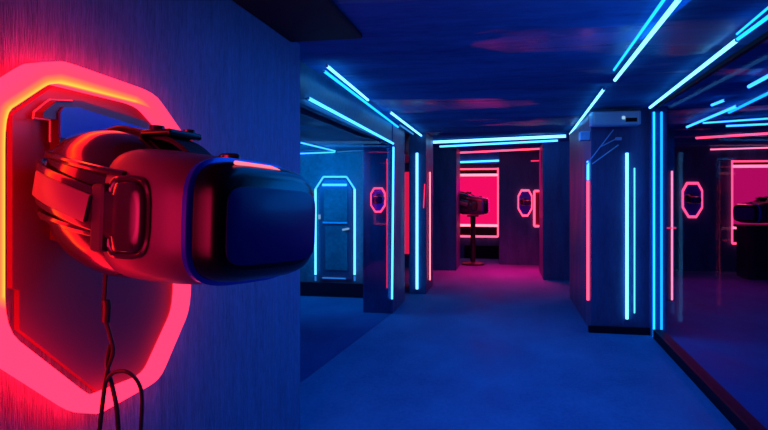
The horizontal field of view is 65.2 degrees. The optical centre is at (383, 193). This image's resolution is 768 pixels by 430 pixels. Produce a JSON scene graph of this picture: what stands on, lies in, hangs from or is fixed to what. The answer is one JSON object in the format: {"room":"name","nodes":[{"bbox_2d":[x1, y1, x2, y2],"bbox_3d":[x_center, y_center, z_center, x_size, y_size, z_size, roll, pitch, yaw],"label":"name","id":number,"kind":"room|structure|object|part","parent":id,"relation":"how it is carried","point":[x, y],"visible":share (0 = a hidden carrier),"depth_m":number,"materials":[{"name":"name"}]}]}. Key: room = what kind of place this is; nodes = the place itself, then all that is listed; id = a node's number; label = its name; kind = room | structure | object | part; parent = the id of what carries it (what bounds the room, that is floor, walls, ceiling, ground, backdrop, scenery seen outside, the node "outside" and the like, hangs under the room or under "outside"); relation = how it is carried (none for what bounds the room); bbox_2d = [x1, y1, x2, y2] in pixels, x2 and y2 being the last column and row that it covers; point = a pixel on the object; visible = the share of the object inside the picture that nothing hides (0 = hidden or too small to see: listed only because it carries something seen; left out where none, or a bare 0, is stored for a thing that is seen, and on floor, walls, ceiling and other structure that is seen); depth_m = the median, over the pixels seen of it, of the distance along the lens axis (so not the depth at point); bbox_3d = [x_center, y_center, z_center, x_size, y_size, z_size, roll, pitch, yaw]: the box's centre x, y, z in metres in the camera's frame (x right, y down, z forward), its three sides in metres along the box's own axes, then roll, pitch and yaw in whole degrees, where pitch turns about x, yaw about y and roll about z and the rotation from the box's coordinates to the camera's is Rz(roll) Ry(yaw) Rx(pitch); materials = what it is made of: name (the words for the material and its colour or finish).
{"room":"virtual reality arcade","nodes":[
{"label":"virtual reality arcade","id":0,"kind":"room"},
{"bbox_2d":[0,0,299,429],"bbox_3d":[-1.168,0.290,1.215,0.300,2.420,5.120,0,0,11],"label":"wall","id":1,"kind":"structure","parent":0,"point":[221,73],"depth_m":2.52,"materials":[{"name":"paint"}]},
{"bbox_2d":[0,61,190,413],"bbox_3d":[-0.850,0.143,1.839,0.073,0.997,0.957,0,0,11],"label":"neon octagon","id":2,"kind":"object","parent":1,"relation":"attached to","point":[58,298],"visible":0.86,"depth_m":1.67,"materials":[{"name":"pink"}]},
{"bbox_3d":[-0.886,-0.201,1.608,0.006,0.125,0.142,0,0,11],"label":"edge trim","id":3,"kind":"part","parent":2,"relation":"part of","materials":[{"name":"pink"}]},
{"bbox_3d":[-0.850,-0.021,1.866,0.030,0.492,0.593,0,0,11],"label":"mount plate","id":4,"kind":"part","parent":2,"relation":"part of","materials":[{"name":"pink"}]},
{"bbox_3d":[-0.764,-0.037,1.820,0.129,0.140,0.202,0,0,11],"label":"wall arm","id":5,"kind":"structure","parent":2,"relation":"attached to","visible":0},
{"bbox_2d":[32,125,314,285],"bbox_3d":[-0.551,0.019,1.563,0.651,0.405,0.492,0,0,25],"label":"headset","id":6,"kind":"object","parent":5,"relation":"attached to","point":[153,204],"visible":1,"depth_m":1.35,"materials":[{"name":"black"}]},
{"bbox_3d":[-0.760,0.003,1.403,0.226,0.122,0.022,0,0,30],"label":"band panel","id":7,"kind":"part","parent":6,"relation":"part of","materials":[{"name":"pink"}]},
{"bbox_2d":[46,130,180,277],"bbox_3d":[-0.666,0.025,1.621,0.332,0.388,0.434,0,-2,25],"label":"cushion","id":8,"kind":"object","parent":6,"relation":"on","point":[90,158],"depth_m":1.44,"materials":[{"name":"plastic"}]},
{"bbox_2d":[97,274,143,429],"bbox_3d":[-0.710,0.435,1.615,0.132,0.460,0.038,0,0,4],"label":"cable","id":9,"kind":"object","parent":6,"relation":"hanging from","point":[106,305],"visible":0.97,"depth_m":1.61,"materials":[{"name":"black rubber"}]},
{"bbox_2d":[233,0,361,41],"bbox_3d":[-0.646,-0.904,1.941,0.435,0.029,3.150,0,0,11],"label":"trim","id":10,"kind":"structure","parent":1,"relation":"attached to","point":[295,20],"depth_m":3.06,"materials":[{"name":"black paint"}]},
{"bbox_2d":[300,151,362,283],"bbox_3d":[-1.296,0.435,9.004,2.900,2.130,0.200,0,0,11],"label":"wall","id":11,"kind":"structure","parent":0,"point":[313,167],"depth_m":8.78,"materials":[{"name":"blue paint"}]},
{"bbox_2d":[300,152,334,153],"bbox_3d":[-1.054,-0.601,8.823,0.702,0.037,0.022,0,0,11],"label":"tube","id":12,"kind":"object","parent":11,"relation":"attached to","point":[311,152],"visible":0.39,"depth_m":8.80,"materials":[{"name":"blue glass"}]},
{"bbox_2d":[300,282,362,297],"bbox_3d":[-1.320,1.400,8.881,2.900,0.200,0.050,0,0,11],"label":"baseboard","id":13,"kind":"structure","parent":11,"relation":"attached to","point":[321,289],"depth_m":8.74,"materials":[{"name":"black paint"}]},
{"bbox_2d":[314,176,355,280],"bbox_3d":[-0.711,0.502,8.702,0.623,1.530,0.032,0,0,11],"label":"door frame","id":14,"kind":"structure","parent":11,"relation":"attached to","point":[315,189],"depth_m":8.70,"materials":[{"name":"blue plastic"}]},
{"bbox_2d":[318,180,352,278],"bbox_3d":[-0.710,0.523,8.730,0.507,1.457,0.104,0,0,11],"label":"door","id":15,"kind":"structure","parent":11,"relation":"in","point":[335,216],"depth_m":8.73,"materials":[{"name":"blue wood"}]},
{"bbox_3d":[-0.714,0.417,8.728,0.364,0.026,0.020,0,0,11],"label":"cross rail","id":16,"kind":"part","parent":15,"relation":"part of","materials":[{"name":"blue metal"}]},
{"bbox_3d":[-0.705,0.160,8.733,0.349,0.467,0.013,0,0,11],"label":"panel","id":17,"kind":"part","parent":15,"relation":"part of","materials":[{"name":"blue paint"}]},
{"bbox_3d":[-0.694,0.789,8.731,0.326,0.638,0.013,0,0,11],"label":"panel","id":18,"kind":"part","parent":15,"relation":"part of","materials":[{"name":"blue paint"}]},
{"bbox_2d":[300,61,391,143],"bbox_3d":[-0.292,-0.775,5.729,0.060,0.290,4.076,0,0,11],"label":"wall","id":19,"kind":"structure","parent":0,"point":[313,84],"depth_m":5.11,"materials":[{"name":"blue paint"}]},
{"bbox_2d":[306,97,393,143],"bbox_3d":[-0.213,-0.655,5.876,0.027,0.074,3.308,0,0,11],"label":"tube","id":20,"kind":"object","parent":19,"relation":"attached to","point":[307,98],"visible":1,"depth_m":5.18,"materials":[{"name":"blue glass"}]},
{"bbox_2d":[300,107,408,162],"bbox_3d":[-1.120,-0.835,9.774,2.940,0.410,11.680,0,0,11],"label":"ceiling","id":21,"kind":"structure","parent":0,"point":[315,129],"depth_m":6.57,"materials":[{"name":"blue paint"}]},
{"bbox_2d":[300,141,335,151],"bbox_3d":[-0.831,-0.601,7.681,0.020,0.022,1.423,0,0,12],"label":"tube","id":22,"kind":"object","parent":21,"relation":"attached to","point":[300,141],"visible":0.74,"depth_m":7.58,"materials":[{"name":"blue glass"}]},
{"bbox_2d":[363,121,404,313],"bbox_3d":[0.012,0.290,8.001,0.386,2.420,0.900,0,0,11],"label":"pillar","id":23,"kind":"structure","parent":0,"point":[376,297],"depth_m":7.58,"materials":[{"name":"paint"}]},
{"bbox_2d":[370,187,385,212],"bbox_3d":[-0.074,0.076,7.537,0.189,0.315,0.045,0,0,11],"label":"neon octagon","id":24,"kind":"object","parent":23,"relation":"attached to","point":[378,208],"visible":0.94,"depth_m":7.53,"materials":[{"name":"pink"}]},
{"bbox_3d":[-0.072,0.076,7.544,0.170,0.283,0.030,0,0,11],"label":"dark panel","id":25,"kind":"part","parent":24,"relation":"part of","materials":[{"name":"blue"}]},
{"bbox_2d":[386,159,387,287],"bbox_3d":[0.038,0.370,7.518,0.015,1.624,0.017,0,0,11],"label":"tube","id":26,"kind":"object","parent":23,"relation":"attached to","point":[386,159],"visible":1,"depth_m":7.51,"materials":[{"name":"red glass"}]},
{"bbox_2d":[391,146,393,299],"bbox_3d":[0.110,0.363,7.504,0.043,1.913,0.027,0,0,11],"label":"tube","id":27,"kind":"object","parent":23,"relation":"attached to","point":[393,146],"visible":1,"depth_m":7.49,"materials":[{"name":"blue glass"}]},
{"bbox_2d":[405,163,408,266],"bbox_3d":[-0.498,0.290,12.576,3.051,2.420,0.140,0,0,11],"label":"wall","id":28,"kind":"structure","parent":0,"point":[406,164],"depth_m":12.31,"materials":[{"name":"paint"}]},
{"bbox_2d":[405,172,408,253],"bbox_3d":[0.424,0.387,12.283,0.228,1.674,0.050,0,0,11],"label":"light panel","id":29,"kind":"object","parent":28,"relation":"attached to","point":[406,173],"visible":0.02,"depth_m":12.25,"materials":[{"name":"red plastic"}]},
{"bbox_2d":[409,133,432,293],"bbox_3d":[0.591,0.290,9.441,0.257,2.420,0.900,0,0,11],"label":"column","id":30,"kind":"structure","parent":0,"point":[423,144],"depth_m":9.01,"materials":[{"name":"paint"}]},
{"bbox_2d":[416,152,417,289],"bbox_3d":[0.494,0.404,8.983,0.036,2.054,0.041,0,0,11],"label":"tube","id":31,"kind":"object","parent":30,"relation":"attached to","point":[416,152],"visible":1,"depth_m":8.96,"materials":[{"name":"blue glass"}]},
{"bbox_2d":[429,172,430,279],"bbox_3d":[0.711,0.495,9.290,0.022,1.682,0.020,0,0,11],"label":"tube","id":32,"kind":"object","parent":30,"relation":"attached to","point":[429,172],"visible":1,"depth_m":9.29,"materials":[{"name":"pink glass"}]},
{"bbox_2d":[433,147,459,270],"bbox_3d":[1.273,0.290,12.290,0.501,2.420,1.000,0,0,11],"label":"pillar","id":33,"kind":"structure","parent":0,"point":[446,160],"depth_m":11.80,"materials":[{"name":"paint"}]},
{"bbox_2d":[460,163,498,257],"bbox_3d":[3.551,0.290,13.814,10.500,2.420,0.200,0,0,11],"label":"wall","id":34,"kind":"structure","parent":0,"point":[481,241],"depth_m":13.97,"materials":[{"name":"paint"}]},
{"bbox_2d":[460,168,498,237],"bbox_3d":[2.042,0.202,13.971,1.240,1.608,0.085,0,0,11],"label":"panel","id":35,"kind":"object","parent":34,"relation":"attached to","point":[484,182],"visible":0.49,"depth_m":13.92,"materials":[{"name":"pink paint"}]},
{"bbox_2d":[464,245,498,258],"bbox_3d":[2.275,1.350,13.954,0.806,0.300,0.030,0,0,11],"label":"baseboard","id":36,"kind":"structure","parent":34,"relation":"attached to","point":[482,252],"depth_m":13.93,"materials":[{"name":"black paint"}]},
{"bbox_2d":[499,150,538,264],"bbox_3d":[3.039,0.290,13.252,0.970,2.420,1.125,0,0,11],"label":"wall","id":37,"kind":"structure","parent":0,"point":[518,237],"depth_m":12.72,"materials":[{"name":"paint"}]},
{"bbox_2d":[518,189,531,216],"bbox_3d":[2.978,0.190,12.668,0.296,0.571,0.045,0,0,11],"label":"neon octagon","id":38,"kind":"object","parent":37,"relation":"attached to","point":[525,211],"visible":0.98,"depth_m":12.66,"materials":[{"name":"pink"}]},
{"bbox_2d":[519,198,530,205],"bbox_3d":[2.922,0.167,12.421,0.186,0.152,0.247,0,0,-18],"label":"headset","id":39,"kind":"object","parent":38,"relation":"attached to","point":[524,202],"visible":1,"depth_m":12.33,"materials":[{"name":"grey plastic"}]},
{"bbox_2d":[533,190,538,226],"bbox_3d":[3.309,0.306,12.592,0.346,0.782,0.061,0,0,11],"label":"sign","id":40,"kind":"object","parent":37,"relation":"attached to","point":[535,192],"visible":0.42,"depth_m":12.62,"materials":[{"name":"pink"}]},
{"bbox_2d":[297,0,767,152],"bbox_3d":[3.550,-0.980,6.221,7.500,0.120,16.800,0,0,11],"label":"ceiling","id":41,"kind":"structure","parent":0,"point":[449,69],"depth_m":4.26,"materials":[{"name":"concrete"}]},
{"bbox_2d":[325,64,368,100],"bbox_3d":[-0.269,-0.876,4.843,0.021,0.024,1.514,0,0,9],"label":"tube","id":42,"kind":"object","parent":41,"relation":"attached to","point":[330,68],"visible":1,"depth_m":4.64,"materials":[{"name":"blue glass"}]},
{"bbox_2d":[322,69,398,127],"bbox_3d":[-0.122,-0.876,6.052,0.021,0.024,3.630,0,0,10],"label":"tube","id":43,"kind":"object","parent":41,"relation":"attached to","point":[326,72],"visible":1,"depth_m":5.27,"materials":[{"name":"blue glass"}]},
{"bbox_2d":[389,110,421,135],"bbox_3d":[0.407,-0.877,8.201,0.026,0.029,3.675,0,0,11],"label":"tube","id":44,"kind":"object","parent":41,"relation":"attached to","point":[390,111],"visible":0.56,"depth_m":7.29,"materials":[{"name":"blue glass"}]},
{"bbox_2d":[399,124,413,134],"bbox_3d":[0.313,-0.876,8.179,0.021,0.024,1.173,0,0,11],"label":"tube","id":45,"kind":"object","parent":41,"relation":"attached to","point":[402,126],"visible":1,"depth_m":8.09,"materials":[{"name":"blue glass"}]},
{"bbox_2d":[460,153,498,163],"bbox_3d":[2.040,-0.804,13.547,1.706,0.229,0.080,0,0,11],"label":"trim","id":46,"kind":"structure","parent":41,"relation":"attached to","point":[463,156],"depth_m":13.49,"materials":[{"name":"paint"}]},
{"bbox_2d":[460,160,498,162],"bbox_3d":[2.083,-0.729,13.470,1.131,0.072,0.044,0,0,11],"label":"tube","id":47,"kind":"object","parent":46,"relation":"attached to","point":[480,160],"visible":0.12,"depth_m":13.44,"materials":[{"name":"blue glass"}]},
{"bbox_2d":[439,139,558,146],"bbox_3d":[1.939,-0.877,10.433,2.214,0.038,0.033,0,0,34],"label":"tube","id":48,"kind":"object","parent":41,"relation":"attached to","point":[552,140],"visible":1,"depth_m":10.36,"materials":[{"name":"blue glass"}]},
{"bbox_2d":[460,148,538,152],"bbox_3d":[2.264,-0.877,12.188,2.530,0.038,0.033,0,0,38],"label":"tube","id":49,"kind":"object","parent":41,"relation":"attached to","point":[523,148],"visible":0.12,"depth_m":12.12,"materials":[{"name":"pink glass"}]},
{"bbox_2d":[433,134,566,142],"bbox_3d":[1.778,-0.878,9.593,2.240,0.051,0.046,0,0,29],"label":"tube","id":50,"kind":"object","parent":41,"relation":"attached to","point":[556,135],"visible":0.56,"depth_m":9.52,"materials":[{"name":"glass"}]},
{"bbox_2d":[569,87,605,134],"bbox_3d":[2.273,-0.876,6.875,0.024,0.027,3.864,0,0,13],"label":"tube","id":51,"kind":"object","parent":41,"relation":"attached to","point":[603,88],"visible":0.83,"depth_m":6.02,"materials":[{"name":"blue glass"}]},
{"bbox_2d":[613,0,664,70],"bbox_3d":[1.433,-0.876,3.429,0.015,0.017,1.661,0,0,13],"label":"tube","id":52,"kind":"object","parent":41,"relation":"attached to","point":[660,4],"visible":1,"depth_m":3.21,"materials":[{"name":"blue glass"}]},
{"bbox_2d":[613,0,681,81],"bbox_3d":[1.547,-0.876,3.642,0.024,0.027,1.991,0,0,13],"label":"tube","id":53,"kind":"object","parent":41,"relation":"attached to","point":[675,3],"visible":1,"depth_m":3.29,"materials":[{"name":"blue glass"}]},
{"bbox_2d":[649,37,739,108],"bbox_3d":[2.348,-0.877,4.739,0.026,0.029,2.760,0,0,14],"label":"tube","id":54,"kind":"object","parent":41,"relation":"attached to","point":[733,42],"visible":0.89,"depth_m":4.18,"materials":[{"name":"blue glass"}]},
{"bbox_2d":[655,31,767,108],"bbox_3d":[2.210,-0.904,3.518,0.030,0.029,5.600,0,0,13],"label":"trim","id":55,"kind":"structure","parent":41,"relation":"attached to","point":[763,37],"depth_m":4.21,"materials":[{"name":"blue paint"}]},
{"bbox_2d":[686,104,738,127],"bbox_3d":[3.733,-0.877,6.901,0.029,0.032,1.937,0,0,13],"label":"tube","id":56,"kind":"object","parent":41,"relation":"attached to","point":[736,105],"visible":1,"depth_m":6.67,"materials":[{"name":"blue glass"}]},
{"bbox_2d":[710,98,726,105],"bbox_3d":[3.200,-0.877,5.742,0.026,0.029,0.331,0,0,9],"label":"tube","id":57,"kind":"object","parent":41,"relation":"attached to","point":[724,99],"visible":1,"depth_m":5.71,"materials":[{"name":"blue glass"}]},
{"bbox_2d":[695,132,767,138],"bbox_3d":[5.302,-0.877,8.921,0.036,0.041,1.265,0,0,-43],"label":"tube","id":58,"kind":"object","parent":41,"relation":"attached to","point":[757,133],"visible":1,"depth_m":8.99,"materials":[{"name":"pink glass"}]},
{"bbox_2d":[702,117,767,123],"bbox_3d":[4.272,-0.876,7.106,0.904,0.024,0.021,0,0,40],"label":"tube","id":59,"kind":"object","parent":41,"relation":"attached to","point":[765,118],"visible":0.99,"depth_m":7.16,"materials":[{"name":"blue glass"}]},
{"bbox_2d":[709,147,767,149],"bbox_3d":[7.006,-0.876,11.501,1.407,0.054,0.031,0,0,11],"label":"tube","id":60,"kind":"object","parent":41,"relation":"attached to","point":[751,147],"visible":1,"depth_m":11.53,"materials":[{"name":"pink glass"}]},
{"bbox_2d":[725,123,767,126],"bbox_3d":[4.702,-0.877,7.558,0.698,0.029,0.026,0,0,28],"label":"tube","id":61,"kind":"object","parent":41,"relation":"attached to","point":[751,124],"visible":1,"depth_m":7.60,"materials":[{"name":"blue glass"}]},
{"bbox_2d":[728,91,767,113],"bbox_3d":[3.497,-0.877,5.745,0.026,0.029,1.467,0,0,17],"label":"tube","id":62,"kind":"object","parent":41,"relation":"attached to","point":[765,93],"visible":0.99,"depth_m":5.68,"materials":[{"name":"blue glass"}]},
{"bbox_2d":[736,6,767,34],"bbox_3d":[1.820,-0.876,2.873,0.012,0.014,0.852,0,0,15],"label":"tube","id":63,"kind":"object","parent":41,"relation":"attached to","point":[766,8],"visible":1,"depth_m":3.02,"materials":[{"name":"blue glass"}]},
{"bbox_2d":[736,14,767,40],"bbox_3d":[1.939,-0.876,3.136,0.020,0.022,0.526,0,0,13],"label":"tube","id":64,"kind":"object","parent":41,"relation":"attached to","point":[765,18],"visible":1,"depth_m":3.15,"materials":[{"name":"blue glass"}]},
{"bbox_2d":[747,73,767,87],"bbox_3d":[2.867,-0.877,4.509,0.029,0.032,0.793,0,0,16],"label":"tube","id":65,"kind":"object","parent":41,"relation":"attached to","point":[764,77],"visible":1,"depth_m":4.64,"materials":[{"name":"blue glass"}]},
{"bbox_2d":[300,258,767,429],"bbox_3d":[2.079,1.550,6.518,10.500,0.100,16.800,0,0,11],"label":"floor","id":66,"kind":"structure","parent":0,"point":[493,345],"depth_m":5.47,"materials":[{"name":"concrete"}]},
{"bbox_2d":[462,215,483,265],"bbox_3d":[1.891,0.975,12.750,0.480,1.050,0.480,0,0,11],"label":"stand","id":67,"kind":"object","parent":66,"relation":"on","point":[472,262],"visible":0.99,"depth_m":12.70,"materials":[{"name":"black plastic"}]},
{"bbox_2d":[460,191,488,214],"bbox_3d":[1.825,0.194,12.811,0.814,0.502,0.611,0,0,12],"label":"headset","id":68,"kind":"object","parent":67,"relation":"on","point":[469,205],"visible":0.77,"depth_m":12.54,"materials":[{"name":"grey plastic"}]},
{"bbox_2d":[460,192,470,214],"bbox_3d":[1.671,0.202,12.850,0.415,0.485,0.543,0,0,12],"label":"cushion","id":69,"kind":"object","parent":68,"relation":"on","point":[465,199],"depth_m":12.58,"materials":[{"name":"grey plastic"}]},
{"bbox_2d":[649,107,666,335],"bbox_3d":[2.912,0.290,6.406,0.157,2.419,0.190,0,0,11],"label":"trim","id":70,"kind":"structure","parent":66,"relation":"on","point":[664,109],"depth_m":6.32,"materials":[{"name":"paint"}]},
{"bbox_2d":[653,111,654,328],"bbox_3d":[2.837,0.321,6.306,0.023,2.376,0.026,0,0,11],"label":"tube","id":71,"kind":"object","parent":70,"relation":"attached to","point":[653,111],"visible":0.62,"depth_m":6.29,"materials":[{"name":"blue plastic"}]},
{"bbox_2d":[660,111,662,329],"bbox_3d":[2.909,0.320,6.291,0.024,2.371,0.027,0,0,11],"label":"tube","id":72,"kind":"object","parent":70,"relation":"attached to","point":[661,112],"visible":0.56,"depth_m":6.28,"materials":[{"name":"blue plastic"}]},
{"bbox_2d":[667,129,673,300],"bbox_3d":[4.032,0.290,8.527,0.130,2.419,0.190,0,0,11],"label":"trim","id":73,"kind":"structure","parent":66,"relation":"on","point":[670,132],"depth_m":8.43,"materials":[{"name":"paint"}]},
{"bbox_2d":[671,171,672,300],"bbox_3d":[4.032,0.581,8.402,0.026,1.819,0.029,0,0,11],"label":"tube","id":74,"kind":"object","parent":73,"relation":"attached to","point":[671,171],"visible":1,"depth_m":8.39,"materials":[{"name":"glass"}]},
{"bbox_2d":[653,329,766,429],"bbox_3d":[2.225,1.455,3.514,0.100,0.090,5.600,0,0,13],"label":"trim","id":75,"kind":"structure","parent":66,"relation":"on","point":[732,410],"depth_m":4.44,"materials":[{"name":"black paint"}]},
{"bbox_2d":[733,224,767,279],"bbox_3d":[6.705,1.025,10.700,0.680,0.950,0.580,0,0,11],"label":"pedestal","id":76,"kind":"object","parent":66,"relation":"on","point":[751,239],"visible":1,"depth_m":10.50,"materials":[{"name":"black plastic"}]},
{"bbox_2d":[733,196,767,222],"bbox_3d":[6.766,0.283,10.789,0.781,0.482,0.587,0,0,-17],"label":"headset","id":77,"kind":"object","parent":76,"relation":"on","point":[756,211],"visible":1,"depth_m":10.58,"materials":[{"name":"grey plastic"}]},
{"bbox_3d":[6.705,0.575,10.700,0.680,0.050,0.580,0,0,11],"label":"plate","id":78,"kind":"part","parent":76,"relation":"part of","materials":[{"name":"black plastic"}]},
{"bbox_3d":[-0.424,0.435,5.654,0.288,2.129,3.877,0,0,11],"label":"glass","id":79,"kind":"object","parent":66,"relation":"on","visible":0},
{"bbox_2d":[372,194,384,203],"bbox_3d":[-0.069,0.058,7.292,0.147,0.120,0.195,0,0,9],"label":"headset","id":80,"kind":"object","parent":79,"relation":"attached to","point":[378,198],"visible":1,"depth_m":7.20,"materials":[{"name":"grey plastic"}]},
{"bbox_2d":[539,141,569,279],"bbox_3d":[3.364,0.290,10.989,0.948,2.420,1.200,0,0,11],"label":"pillar","id":81,"kind":"structure","parent":0,"point":[554,157],"depth_m":10.45,"materials":[{"name":"paint"}]},
{"bbox_2d":[570,108,648,327],"bbox_3d":[2.784,0.290,7.529,0.650,2.420,2.200,0,0,11],"label":"pillar","id":82,"kind":"structure","parent":0,"point":[605,306],"depth_m":6.48,"materials":[{"name":"paint"}]},
{"bbox_2d":[579,131,589,140],"bbox_3d":[2.229,-0.642,6.676,0.099,0.099,0.168,0,0,11],"label":"junction box","id":83,"kind":"object","parent":82,"relation":"attached to","point":[583,135],"visible":1,"depth_m":6.60,"materials":[{"name":"blue plastic"}]},
{"bbox_2d":[587,180,589,300],"bbox_3d":[2.247,0.512,6.603,0.034,1.325,0.030,0,0,11],"label":"tube","id":84,"kind":"object","parent":82,"relation":"attached to","point":[588,181],"visible":1,"depth_m":6.59,"materials":[{"name":"pink glass"}]},
{"bbox_2d":[587,160,589,179],"bbox_3d":[2.247,-0.259,6.603,0.031,0.223,0.027,0,0,11],"label":"tube","id":85,"kind":"object","parent":82,"relation":"attached to","point":[588,164],"visible":0.87,"depth_m":6.59,"materials":[{"name":"blue glass"}]},
{"bbox_2d":[586,130,621,164],"bbox_3d":[2.366,-0.503,6.468,0.364,0.382,0.044,0,0,11],"label":"bracket","id":86,"kind":"object","parent":82,"relation":"attached to","point":[616,138],"visible":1,"depth_m":6.45,"materials":[{"name":"blue metal"}]},
{"bbox_3d":[2.383,-0.427,6.457,0.274,0.212,0.012,0,0,11],"label":"rod","id":87,"kind":"part","parent":86,"relation":"part of","materials":[{"name":"blue metal"}]},
{"bbox_2d":[589,111,640,126],"bbox_3d":[2.447,-0.795,6.369,0.490,0.144,0.206,0,0,11],"label":"air conditioner","id":88,"kind":"object","parent":82,"relation":"attached to","point":[608,118],"visible":1,"depth_m":6.28,"materials":[{"name":"blue plastic"}]},
{"bbox_3d":[2.428,-0.795,6.271,0.450,0.122,0.006,0,0,11],"label":"frame","id":89,"kind":"part","parent":88,"relation":"part of","materials":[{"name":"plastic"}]},
{"bbox_2d":[588,325,649,334],"bbox_3d":[2.538,1.462,6.438,0.660,0.075,0.035,0,0,11],"label":"baseboard","id":90,"kind":"structure","parent":82,"relation":"attached to","point":[591,328],"depth_m":6.43,"materials":[{"name":"black paint"}]},
{"bbox_2d":[625,152,628,319],"bbox_3d":[2.602,0.450,6.425,0.030,1.792,0.034,0,0,11],"label":"tube","id":91,"kind":"object","parent":82,"relation":"attached to","point":[626,153],"visible":1,"depth_m":6.41,"materials":[{"name":"blue glass"}]},
{"bbox_2d":[634,168,634,312],"bbox_3d":[2.676,0.497,6.409,0.014,1.556,0.015,0,0,11],"label":"tube","id":92,"kind":"object","parent":82,"relation":"attached to","point":[634,168],"visible":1,"depth_m":6.40,"materials":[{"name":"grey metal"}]},
{"bbox_2d":[674,146,767,271],"bbox_3d":[6.226,0.290,11.789,4.455,2.420,0.200,0,0,11],"label":"wall","id":93,"kind":"structure","parent":0,"point":[703,242],"depth_m":11.67,"materials":[{"name":"paint"}]},
{"bbox_2d":[682,182,702,217],"bbox_3d":[6.016,0.117,11.706,0.371,0.704,0.045,0,0,11],"label":"neon octagon","id":94,"kind":"object","parent":93,"relation":"attached to","point":[691,210],"visible":0.94,"depth_m":11.70,"materials":[{"name":"pink"}]},
{"bbox_2d":[684,194,701,203],"bbox_3d":[5.888,0.092,11.457,0.220,0.181,0.293,0,0,-11],"label":"headset","id":95,"kind":"object","parent":94,"relation":"attached to","point":[689,198],"visible":1,"depth_m":11.35,"materials":[{"name":"grey plastic"}]},
{"bbox_2d":[731,160,767,244],"bbox_3d":[7.213,0.163,11.443,1.093,1.616,0.085,0,0,11],"label":"panel","id":96,"kind":"object","parent":93,"relation":"attached to","point":[749,178],"visible":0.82,"depth_m":11.49,"materials":[{"name":"pink paint"}]}
]}

